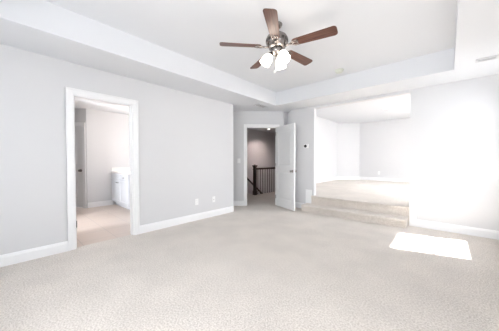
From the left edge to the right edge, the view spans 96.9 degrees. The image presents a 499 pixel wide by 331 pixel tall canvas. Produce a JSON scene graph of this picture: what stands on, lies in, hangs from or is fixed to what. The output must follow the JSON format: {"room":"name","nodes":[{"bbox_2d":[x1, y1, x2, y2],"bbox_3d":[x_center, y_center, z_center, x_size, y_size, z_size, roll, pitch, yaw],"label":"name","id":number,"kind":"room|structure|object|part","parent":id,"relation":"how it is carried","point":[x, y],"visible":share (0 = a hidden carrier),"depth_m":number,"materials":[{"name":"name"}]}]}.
{"room":"empty bedroom","nodes":[
{"label":"empty bedroom","id":0,"kind":"room"},
{"bbox_2d":[74,108,87,207],"bbox_3d":[-4.633,-0.199,5.454,1.273,2.510,0.120,0,1,-3],"label":"wall","id":1,"kind":"structure","parent":0,"point":[80,113],"depth_m":5.40,"materials":[{"name":"white paint"}]},
{"bbox_2d":[75,126,82,206],"bbox_3d":[-4.448,0.027,5.454,0.682,2.015,0.169,0,1,-3],"label":"door","id":2,"kind":"structure","parent":1,"relation":"in","point":[78,129],"depth_m":5.45,"materials":[{"name":"white paint"}]},
{"bbox_2d":[75,122,86,207],"bbox_3d":[-4.444,-0.004,5.468,0.845,2.100,0.168,0,1,-3],"label":"trim","id":3,"kind":"structure","parent":1,"relation":"attached to","point":[82,124],"depth_m":5.41,"materials":[{"name":"white paint"}]},
{"bbox_2d":[86,109,129,204],"bbox_3d":[-3.680,-0.208,5.868,0.120,2.510,1.075,1,2,42],"label":"wall","id":4,"kind":"structure","parent":0,"point":[107,133],"depth_m":5.70,"materials":[{"name":"white paint"}]},
{"bbox_2d":[88,200,112,207],"bbox_3d":[-3.806,0.979,5.652,0.016,0.130,0.545,1,2,42],"label":"baseboard","id":5,"kind":"structure","parent":4,"relation":"attached to","point":[108,202],"depth_m":5.64,"materials":[{"name":"white paint"}]},
{"bbox_2d":[0,44,232,254],"bbox_3d":[-1.893,-0.153,3.436,0.120,2.510,4.430,1,2,42],"label":"wall","id":6,"kind":"structure","parent":0,"point":[186,139],"depth_m":2.85,"materials":[{"name":"white paint"}]},
{"bbox_2d":[0,241,67,266],"bbox_3d":[-2.834,1.053,2.312,0.016,0.130,1.461,1,2,42],"label":"baseboard","id":7,"kind":"structure","parent":6,"relation":"attached to","point":[43,251],"depth_m":2.61,"materials":[{"name":"white paint"}]},
{"bbox_2d":[65,87,139,250],"bbox_3d":[-2.099,0.044,3.210,0.168,2.107,0.890,1,2,42],"label":"trim","id":8,"kind":"structure","parent":6,"relation":"attached to","point":[69,97],"depth_m":3.01,"materials":[{"name":"white paint"}]},
{"bbox_2d":[140,206,233,233],"bbox_3d":[-1.057,1.008,4.292,0.016,0.130,2.079,1,2,42],"label":"baseboard","id":9,"kind":"structure","parent":6,"relation":"attached to","point":[150,227],"depth_m":4.08,"materials":[{"name":"white paint"}]},
{"bbox_2d":[0,192,498,330],"bbox_3d":[0.105,1.111,5.280,8.540,0.120,10.040,1,2,42],"label":"floor","id":10,"kind":"structure","parent":0,"point":[261,265],"depth_m":2.19,"materials":[{"name":"carpet"}]},
{"bbox_2d":[112,173,129,209],"bbox_3d":[-3.041,0.623,5.641,1.150,0.842,0.577,1,2,42],"label":"vanity cabinet","id":11,"kind":"object","parent":10,"relation":"on","point":[120,182],"visible":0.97,"depth_m":5.38,"materials":[{"name":"white paint"}]},
{"bbox_3d":[-3.417,0.287,5.640,0.560,0.150,0.020,1,2,42],"label":"drawer","id":12,"kind":"part","parent":11,"relation":"part of","materials":[{"name":"white paint"}]},
{"bbox_3d":[-3.417,0.649,5.649,0.560,0.545,0.020,1,2,42],"label":"door","id":13,"kind":"part","parent":11,"relation":"part of","materials":[{"name":"white paint"}]},
{"bbox_2d":[110,167,129,174],"bbox_3d":[-2.722,0.136,5.356,2.000,0.145,0.570,1,2,42],"label":"countertop","id":14,"kind":"structure","parent":11,"relation":"on","point":[117,170],"depth_m":5.84,"materials":[{"name":"white stone"}]},
{"bbox_3d":[-2.993,0.296,5.260,0.560,0.150,0.020,1,2,42],"label":"drawer","id":15,"kind":"part","parent":11,"relation":"part of","materials":[{"name":"white paint"}]},
{"bbox_3d":[-2.993,0.658,5.268,0.560,0.545,0.020,1,2,42],"label":"door","id":16,"kind":"part","parent":11,"relation":"part of","materials":[{"name":"white paint"}]},
{"bbox_2d":[252,164,274,194],"bbox_3d":[1.228,0.454,8.673,0.136,1.038,3.268,1,2,42],"label":"stair railing","id":17,"kind":"object","parent":10,"relation":"on","point":[254,192],"visible":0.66,"depth_m":7.60,"materials":[{"name":"brown wood"}]},
{"bbox_3d":[0.182,0.481,7.508,0.136,1.038,0.136,1,2,42],"label":"newel post","id":18,"kind":"part","parent":17,"relation":"part of","materials":[{"name":"brown wood"}]},
{"bbox_3d":[1.264,0.087,8.705,0.064,0.060,3.160,1,2,42],"label":"handrail","id":19,"kind":"part","parent":17,"relation":"part of","materials":[{"name":"brown wood"}]},
{"bbox_2d":[301,195,408,228],"bbox_3d":[2.081,0.896,4.587,2.000,0.341,0.425,1,2,42],"label":"carpeted steps","id":20,"kind":"structure","parent":10,"relation":"on","point":[388,214],"depth_m":4.39,"materials":[{"name":"carpet"}]},
{"bbox_2d":[0,0,498,132],"bbox_3d":[0.138,-1.592,5.255,8.540,0.405,10.140,1,2,42],"label":"ceiling","id":21,"kind":"structure","parent":0,"point":[381,46],"depth_m":2.78,"materials":[{"name":"white paint"}]},
{"bbox_2d":[253,104,267,107],"bbox_3d":[0.266,-1.383,5.133,0.180,0.008,0.330,1,2,42],"label":"ceiling vent","id":22,"kind":"object","parent":21,"relation":"in","point":[257,105],"visible":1,"depth_m":5.09,"materials":[{"name":"grey metal"}]},
{"bbox_2d":[219,8,337,72],"bbox_3d":[0.354,-1.344,2.578,1.269,0.579,1.254,1,2,42],"label":"ceiling fan","id":23,"kind":"object","parent":21,"relation":"hanging from","point":[276,40],"visible":1,"depth_m":2.47,"materials":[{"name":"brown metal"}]},
{"bbox_3d":[-0.105,-1.376,2.526,0.470,0.006,0.132,0,13,-5],"label":"blade","id":24,"kind":"part","parent":23,"relation":"part of","materials":[{"name":"brown wood"}]},
{"bbox_3d":[0.149,-1.385,2.956,0.132,0.006,0.470,-14,7,-23],"label":"blade","id":25,"kind":"part","parent":23,"relation":"part of","materials":[{"name":"brown wood"}]},
{"bbox_3d":[0.192,-1.220,2.565,0.141,0.146,0.123,0,1,-2],"label":"lamp shade","id":26,"kind":"part","parent":23,"relation":"part of","materials":[{"name":"white glass"}]},
{"bbox_3d":[0.226,-1.367,2.151,0.132,0.006,0.470,13,4,12],"label":"blade","id":27,"kind":"part","parent":23,"relation":"part of","materials":[{"name":"brown wood"}]},
{"bbox_3d":[0.378,-1.223,2.681,0.123,0.146,0.141,1,1,28],"label":"lamp shade","id":28,"kind":"part","parent":23,"relation":"part of","materials":[{"name":"white glass"}]},
{"bbox_3d":[0.385,-1.218,2.462,0.123,0.146,0.141,-1,2,-32],"label":"lamp shade","id":29,"kind":"part","parent":23,"relation":"part of","materials":[{"name":"white glass"}]},
{"bbox_3d":[0.637,-1.383,2.847,0.470,0.006,0.132,-1,-10,-41],"label":"blade","id":30,"kind":"part","parent":23,"relation":"part of","materials":[{"name":"brown wood"}]},
{"bbox_3d":[0.684,-1.372,2.349,0.470,0.006,0.132,1,-11,31],"label":"blade","id":31,"kind":"part","parent":23,"relation":"part of","materials":[{"name":"brown wood"}]},
{"bbox_2d":[335,68,343,73],"bbox_3d":[1.560,-1.638,3.844,0.144,0.050,0.144,1,2,42],"label":"smoke detector","id":32,"kind":"object","parent":21,"relation":"attached to","point":[339,70],"visible":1,"depth_m":3.80,"materials":[{"name":"white plastic"}]},
{"bbox_2d":[475,55,498,62],"bbox_3d":[2.962,-1.329,2.755,0.200,0.008,0.120,1,2,42],"label":"ceiling vent","id":33,"kind":"object","parent":21,"relation":"in","point":[494,56],"visible":1,"depth_m":2.75,"materials":[{"name":"grey metal"}]},
{"bbox_2d":[233,111,283,200],"bbox_3d":[-0.086,-0.206,5.760,1.933,2.510,0.110,0,1,-3],"label":"wall","id":34,"kind":"structure","parent":0,"point":[240,118],"depth_m":5.70,"materials":[{"name":"white paint"}]},
{"bbox_2d":[233,201,243,205],"bbox_3d":[-0.523,0.976,5.700,0.750,0.130,0.016,0,1,-3],"label":"baseboard","id":35,"kind":"structure","parent":34,"relation":"attached to","point":[235,203],"depth_m":5.71,"materials":[{"name":"white paint"}]},
{"bbox_2d":[244,124,279,205],"bbox_3d":[0.310,-0.010,5.786,0.925,2.098,0.158,0,1,-3],"label":"trim","id":36,"kind":"structure","parent":34,"relation":"attached to","point":[246,126],"depth_m":5.70,"materials":[{"name":"white paint"}]},
{"bbox_2d":[276,123,296,210],"bbox_3d":[0.865,0.028,5.390,0.169,2.015,0.760,-1,1,-26],"label":"door","id":37,"kind":"structure","parent":34,"relation":"in","point":[285,134],"depth_m":5.34,"materials":[{"name":"white paint"}]},
{"bbox_2d":[247,129,274,194],"bbox_3d":[-0.306,1.121,8.760,0.120,5.300,5.810,1,2,42],"label":"wall","id":38,"kind":"structure","parent":0,"point":[260,144],"depth_m":9.54,"materials":[{"name":"white paint"}]},
{"bbox_2d":[283,112,286,124],"bbox_3d":[0.918,-0.208,5.857,0.080,2.510,0.150,1,2,42],"label":"wall","id":39,"kind":"structure","parent":0,"point":[285,113],"depth_m":5.80,"materials":[{"name":"white paint"}]},
{"bbox_2d":[287,112,289,123],"bbox_3d":[1.087,-0.209,5.887,0.350,2.510,0.120,1,2,42],"label":"wall","id":40,"kind":"structure","parent":0,"point":[288,113],"depth_m":5.83,"materials":[{"name":"white paint"}]},
{"bbox_2d":[316,116,336,179],"bbox_3d":[2.358,-0.362,8.028,0.120,3.100,4.210,1,2,42],"label":"wall","id":41,"kind":"structure","parent":0,"point":[326,131],"depth_m":8.64,"materials":[{"name":"white paint"}]},
{"bbox_2d":[316,177,336,182],"bbox_3d":[2.406,0.584,8.000,0.016,0.130,4.100,1,2,42],"label":"baseboard","id":42,"kind":"structure","parent":41,"relation":"attached to","point":[332,178],"depth_m":8.67,"materials":[{"name":"white paint"}]},
{"bbox_2d":[337,123,359,176],"bbox_3d":[4.260,-0.398,9.596,1.050,3.100,0.120,0,1,-3],"label":"wall","id":43,"kind":"structure","parent":0,"point":[348,134],"depth_m":9.53,"materials":[{"name":"white paint"}]},
{"bbox_2d":[337,177,358,179],"bbox_3d":[4.264,0.548,9.550,0.990,0.130,0.016,0,1,-3],"label":"baseboard","id":44,"kind":"structure","parent":43,"relation":"attached to","point":[338,178],"depth_m":9.54,"materials":[{"name":"white paint"}]},
{"bbox_2d":[316,180,408,204],"bbox_3d":[4.357,0.752,6.522,5.000,0.140,5.500,1,2,42],"label":"floor","id":45,"kind":"structure","parent":0,"point":[367,190],"depth_m":6.11,"materials":[{"name":"carpet"}]},
{"bbox_2d":[317,94,410,122],"bbox_3d":[4.353,-1.819,6.534,5.300,0.120,5.600,1,2,42],"label":"ceiling","id":46,"kind":"structure","parent":0,"point":[398,107],"depth_m":7.26,"materials":[{"name":"white paint"}]},
{"bbox_2d":[359,118,409,178],"bbox_3d":[6.361,-0.366,8.206,4.300,3.100,0.120,1,2,42],"label":"wall","id":47,"kind":"structure","parent":0,"point":[384,145],"depth_m":8.91,"materials":[{"name":"white paint"}]},
{"bbox_2d":[359,177,408,181],"bbox_3d":[6.296,0.579,8.193,4.150,0.130,0.016,1,2,42],"label":"baseboard","id":48,"kind":"structure","parent":47,"relation":"attached to","point":[360,178],"depth_m":8.93,"materials":[{"name":"white paint"}]},
{"bbox_2d":[290,74,498,230],"bbox_3d":[2.498,-0.175,4.391,3.830,2.510,0.123,1,2,42],"label":"wall","id":49,"kind":"structure","parent":0,"point":[454,156],"depth_m":3.62,"materials":[{"name":"white paint"}]},
{"bbox_2d":[295,202,304,207],"bbox_3d":[1.194,0.981,5.494,0.450,0.130,0.016,1,2,42],"label":"baseboard","id":50,"kind":"structure","parent":49,"relation":"attached to","point":[297,204],"depth_m":5.47,"materials":[{"name":"white paint"}]},
{"bbox_2d":[306,190,311,202],"bbox_3d":[1.417,0.815,5.286,0.155,0.470,0.022,1,2,42],"label":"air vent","id":51,"kind":"structure","parent":49,"relation":"attached to","point":[308,192],"depth_m":5.28,"materials":[{"name":"white metal"}]},
{"bbox_2d":[409,199,416,226],"bbox_3d":[2.915,0.846,3.942,0.100,0.470,0.022,1,2,42],"label":"trim","id":52,"kind":"structure","parent":49,"relation":"attached to","point":[413,203],"depth_m":3.94,"materials":[{"name":"white paint"}]},
{"bbox_2d":[416,219,498,239],"bbox_3d":[3.371,1.025,3.541,1.120,0.130,0.016,1,2,42],"label":"baseboard","id":53,"kind":"structure","parent":49,"relation":"attached to","point":[486,233],"depth_m":3.54,"materials":[{"name":"white paint"}]}
]}

